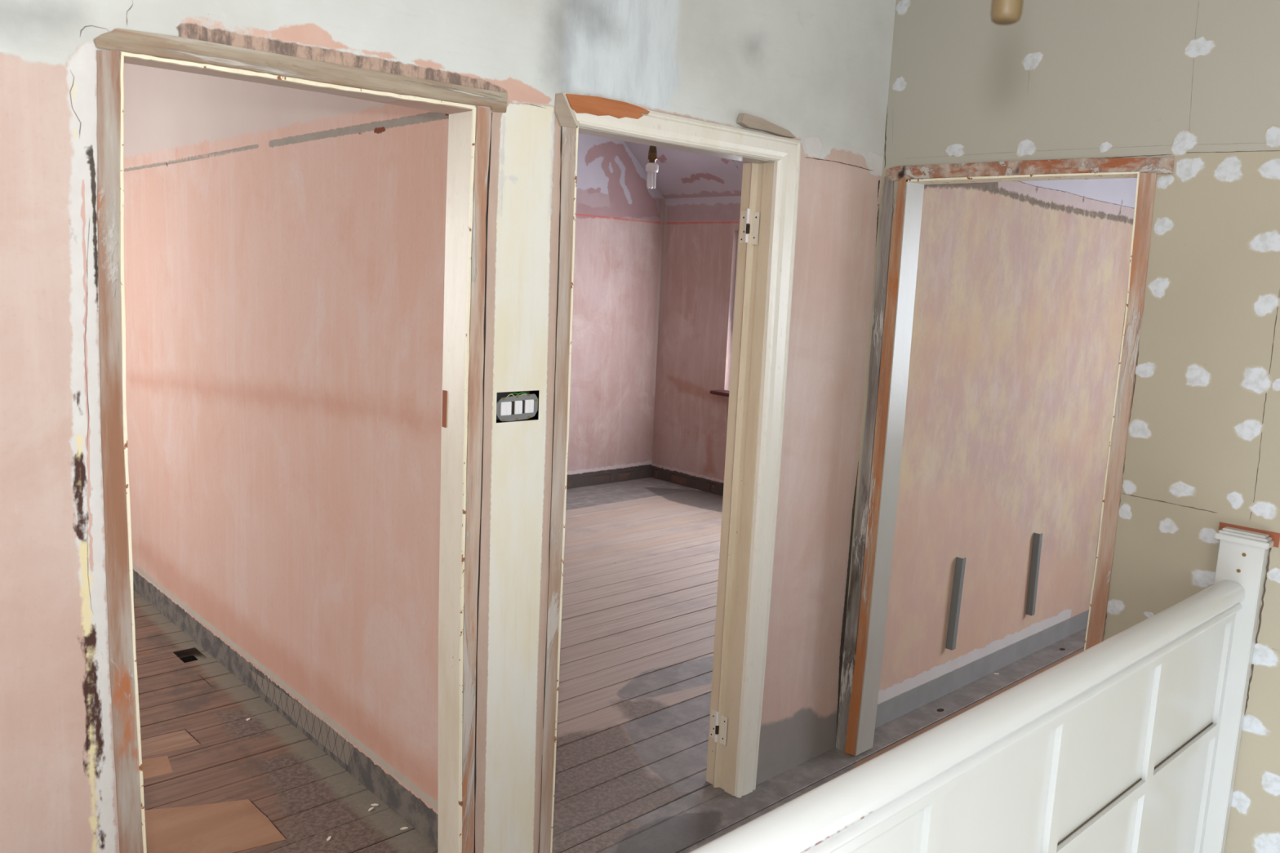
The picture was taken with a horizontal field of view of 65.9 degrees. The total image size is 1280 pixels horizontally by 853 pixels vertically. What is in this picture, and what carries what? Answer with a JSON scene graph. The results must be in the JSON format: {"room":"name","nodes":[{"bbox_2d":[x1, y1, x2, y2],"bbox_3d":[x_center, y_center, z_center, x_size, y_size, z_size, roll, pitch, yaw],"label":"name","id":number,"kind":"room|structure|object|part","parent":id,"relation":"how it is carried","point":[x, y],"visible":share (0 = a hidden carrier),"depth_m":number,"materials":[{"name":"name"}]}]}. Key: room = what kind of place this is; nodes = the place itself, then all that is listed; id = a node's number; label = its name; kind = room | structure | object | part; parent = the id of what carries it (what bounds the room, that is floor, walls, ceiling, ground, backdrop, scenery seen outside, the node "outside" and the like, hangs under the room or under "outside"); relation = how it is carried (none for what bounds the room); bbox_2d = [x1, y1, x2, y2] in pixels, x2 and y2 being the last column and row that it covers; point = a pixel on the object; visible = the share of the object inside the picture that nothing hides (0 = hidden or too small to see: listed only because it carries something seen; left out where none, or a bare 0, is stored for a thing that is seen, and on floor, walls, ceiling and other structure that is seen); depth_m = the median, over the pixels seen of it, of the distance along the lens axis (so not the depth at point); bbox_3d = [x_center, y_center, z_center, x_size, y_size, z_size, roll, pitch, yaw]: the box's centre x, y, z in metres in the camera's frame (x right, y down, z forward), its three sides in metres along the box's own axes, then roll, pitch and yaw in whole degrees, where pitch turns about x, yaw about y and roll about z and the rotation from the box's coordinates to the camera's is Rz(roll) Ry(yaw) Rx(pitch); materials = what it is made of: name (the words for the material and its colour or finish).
{"room":"construction site","nodes":[
{"label":"construction site","id":0,"kind":"room"},
{"bbox_2d":[123,62,448,848],"bbox_3d":[-1.623,-0.395,3.871,0.100,2.750,3.850,-5,12,-42],"label":"wall","id":1,"kind":"structure","parent":0,"point":[284,247],"depth_m":3.32,"materials":[{"name":"pink paint"}]},
{"bbox_2d":[0,0,1137,852],"bbox_3d":[0.201,-0.162,2.891,6.950,2.750,0.100,-5,12,-42],"label":"wall","id":2,"kind":"structure","parent":0,"point":[818,71],"depth_m":2.58,"materials":[{"name":"paint"}]},
{"bbox_2d":[93,27,507,852],"bbox_3d":[-0.700,0.342,2.144,0.857,2.177,0.111,-5,12,-42],"label":"door frame","id":3,"kind":"structure","parent":2,"relation":"in","point":[469,132],"depth_m":2.11,"materials":[{"name":"paint"}]},
{"bbox_3d":[-0.464,-0.042,2.348,0.006,0.088,0.016,-5,12,-42],"label":"strike plate","id":4,"kind":"part","parent":3,"relation":"part of","materials":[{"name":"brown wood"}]},
{"bbox_2d":[496,390,539,422],"bbox_3d":[-0.306,-0.051,2.394,0.125,0.073,0.044,-5,12,-42],"label":"light switch","id":5,"kind":"object","parent":2,"relation":"attached to","point":[517,406],"visible":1,"depth_m":2.38,"materials":[{"name":"grey plastic"}]},
{"bbox_2d":[537,92,801,852],"bbox_3d":[0.052,0.278,2.836,0.920,2.317,0.146,-5,12,-42],"label":"door frame","id":6,"kind":"structure","parent":2,"relation":"in","point":[768,215],"depth_m":2.97,"materials":[{"name":"paint"}]},
{"bbox_3d":[0.394,0.181,3.055,0.110,2.078,0.021,-5,12,-42],"label":"architrave","id":7,"kind":"part","parent":6,"relation":"part of","materials":[{"name":"beige wood"}]},
{"bbox_2d":[945,556,966,650],"bbox_3d":[1.272,0.712,3.973,0.042,0.379,0.030,-5,12,-42],"label":"channel","id":8,"kind":"object","parent":2,"relation":"attached to","point":[960,564],"visible":1,"depth_m":3.96,"materials":[{"name":"grey metal"}]},
{"bbox_2d":[1025,533,1043,615],"bbox_3d":[1.769,0.662,4.430,0.035,0.380,0.030,-5,12,-42],"label":"channel","id":9,"kind":"object","parent":2,"relation":"attached to","point":[1037,538],"visible":1,"depth_m":4.42,"materials":[{"name":"grey metal"}]},
{"bbox_2d":[133,477,1086,852],"bbox_3d":[-0.772,1.021,4.068,7.050,0.031,5.215,-5,12,-42],"label":"floor","id":10,"kind":"structure","parent":0,"point":[641,562],"depth_m":3.57,"materials":[{"name":"brown wood"}]},
{"bbox_2d":[177,653,203,662],"bbox_3d":[-1.875,1.044,4.112,0.115,0.131,0.175,-5,12,-42],"label":"floor vent","id":11,"kind":"object","parent":10,"relation":"attached to","point":[188,659],"depth_m":4.18,"materials":[{"name":"grey metal"}]},
{"bbox_2d":[689,522,1279,852],"bbox_3d":[0.502,1.377,1.752,2.749,2.076,0.138,-5,12,-42],"label":"banister","id":12,"kind":"object","parent":10,"relation":"on","point":[1130,743],"visible":1,"depth_m":1.99,"materials":[{"name":"white wood"}]},
{"bbox_3d":[0.273,0.742,1.433,0.448,0.280,0.016,-5,12,-42],"label":"panel","id":13,"kind":"part","parent":12,"relation":"part of","materials":[{"name":"white wood"}]},
{"bbox_3d":[0.623,0.710,1.754,0.422,0.280,0.016,-5,12,-42],"label":"panel","id":14,"kind":"part","parent":12,"relation":"part of","materials":[{"name":"white wood"}]},
{"bbox_3d":[0.497,0.988,1.691,2.712,0.862,0.040,-5,12,-42],"label":"panel frame","id":15,"kind":"part","parent":12,"relation":"part of","materials":[{"name":"white wood"}]},
{"bbox_3d":[0.954,1.090,2.138,0.453,0.490,0.016,-5,12,-42],"label":"panel","id":16,"kind":"part","parent":12,"relation":"part of","materials":[{"name":"white wood"}]},
{"bbox_3d":[0.973,0.678,2.076,0.453,0.280,0.016,-5,12,-42],"label":"panel","id":17,"kind":"part","parent":12,"relation":"part of","materials":[{"name":"white wood"}]},
{"bbox_3d":[1.308,1.058,2.463,0.431,0.490,0.016,-5,12,-42],"label":"panel","id":18,"kind":"part","parent":12,"relation":"part of","materials":[{"name":"white wood"}]},
{"bbox_3d":[1.327,0.645,2.401,0.431,0.280,0.016,-5,12,-42],"label":"panel","id":19,"kind":"part","parent":12,"relation":"part of","materials":[{"name":"white wood"}]},
{"bbox_3d":[1.495,1.303,2.671,0.035,2.040,0.102,-5,12,-42],"label":"newel post","id":20,"kind":"part","parent":12,"relation":"part of","materials":[{"name":"white wood"}]},
{"bbox_2d":[566,133,664,488],"bbox_3d":[-1.387,-0.806,6.675,4.088,2.750,0.120,-5,12,-42],"label":"wall","id":21,"kind":"structure","parent":0,"point":[620,220],"depth_m":7.69,"materials":[{"name":"paint"}]},
{"bbox_2d":[623,141,751,198],"bbox_3d":[1.281,-1.771,6.280,0.571,0.480,3.790,-5,12,-42],"label":"ceiling","id":22,"kind":"structure","parent":0,"point":[680,174],"depth_m":7.39,"materials":[{"name":"paint"}]},
{"bbox_2d":[651,195,741,496],"bbox_3d":[1.471,-0.436,6.718,0.120,2.270,3.790,-5,12,-42],"label":"wall","id":23,"kind":"structure","parent":0,"point":[700,234],"depth_m":7.74,"materials":[{"name":"paint"}]},
{"bbox_2d":[710,231,738,396],"bbox_3d":[1.277,-0.731,6.818,0.190,1.235,1.920,-5,12,-42],"label":"window","id":24,"kind":"structure","parent":23,"relation":"in","point":[721,393],"depth_m":7.48,"materials":[{"name":"white"}]},
{"bbox_3d":[1.231,-0.133,6.891,0.140,0.027,1.920,-5,12,-42],"label":"sill","id":25,"kind":"part","parent":24,"relation":"part of","materials":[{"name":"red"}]},
{"bbox_3d":[1.329,-0.753,6.863,0.050,1.200,1.780,-5,12,-42],"label":"frame","id":26,"kind":"part","parent":24,"relation":"part of","materials":[{"name":"white"}]},
{"bbox_2d":[835,0,1279,852],"bbox_3d":[1.984,0.638,2.168,0.091,3.950,3.616,-5,12,-42],"label":"wall","id":27,"kind":"structure","parent":0,"point":[1196,83],"depth_m":2.62,"materials":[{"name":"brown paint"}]},
{"bbox_2d":[836,157,1174,755],"bbox_3d":[1.086,0.217,3.099,0.101,2.044,0.901,-5,12,-42],"label":"door frame","id":28,"kind":"structure","parent":27,"relation":"in","point":[895,286],"depth_m":3.26,"materials":[{"name":"orange wood"}]},
{"bbox_3d":[0.795,0.174,3.402,0.080,2.012,0.057,-5,12,-42],"label":"post","id":29,"kind":"part","parent":28,"relation":"part of","materials":[{"name":"brown wood"}]},
{"bbox_3d":[0.508,-1.208,0.415,4.200,0.080,3.600,-5,12,-42],"label":"ceiling","id":30,"kind":"structure","parent":0,"visible":0},
{"bbox_2d":[990,0,1023,25],"bbox_3d":[0.375,-0.814,0.895,0.090,0.852,0.090,-5,12,-42],"label":"pendant lampholder","id":31,"kind":"object","parent":30,"relation":"hanging from","point":[1003,12],"visible":1,"depth_m":0.95,"materials":[{"name":"brown plastic"}]},
{"bbox_3d":[-0.208,-1.910,4.859,3.517,0.080,3.790,-5,12,-42],"label":"ceiling","id":32,"kind":"structure","parent":0,"visible":0},
{"bbox_2d":[645,145,658,188],"bbox_3d":[0.074,-1.582,5.194,0.068,0.642,0.068,-5,12,-42],"label":"pendant bulb","id":33,"kind":"object","parent":32,"relation":"hanging from","point":[651,168],"visible":0.94,"depth_m":5.21,"materials":[{"name":"grey glass"}]},
{"bbox_3d":[0.064,-1.372,5.226,0.068,0.048,0.068,-5,12,-42],"label":"bulb","id":34,"kind":"part","parent":33,"relation":"part of","materials":[{"name":"white"}]}
]}

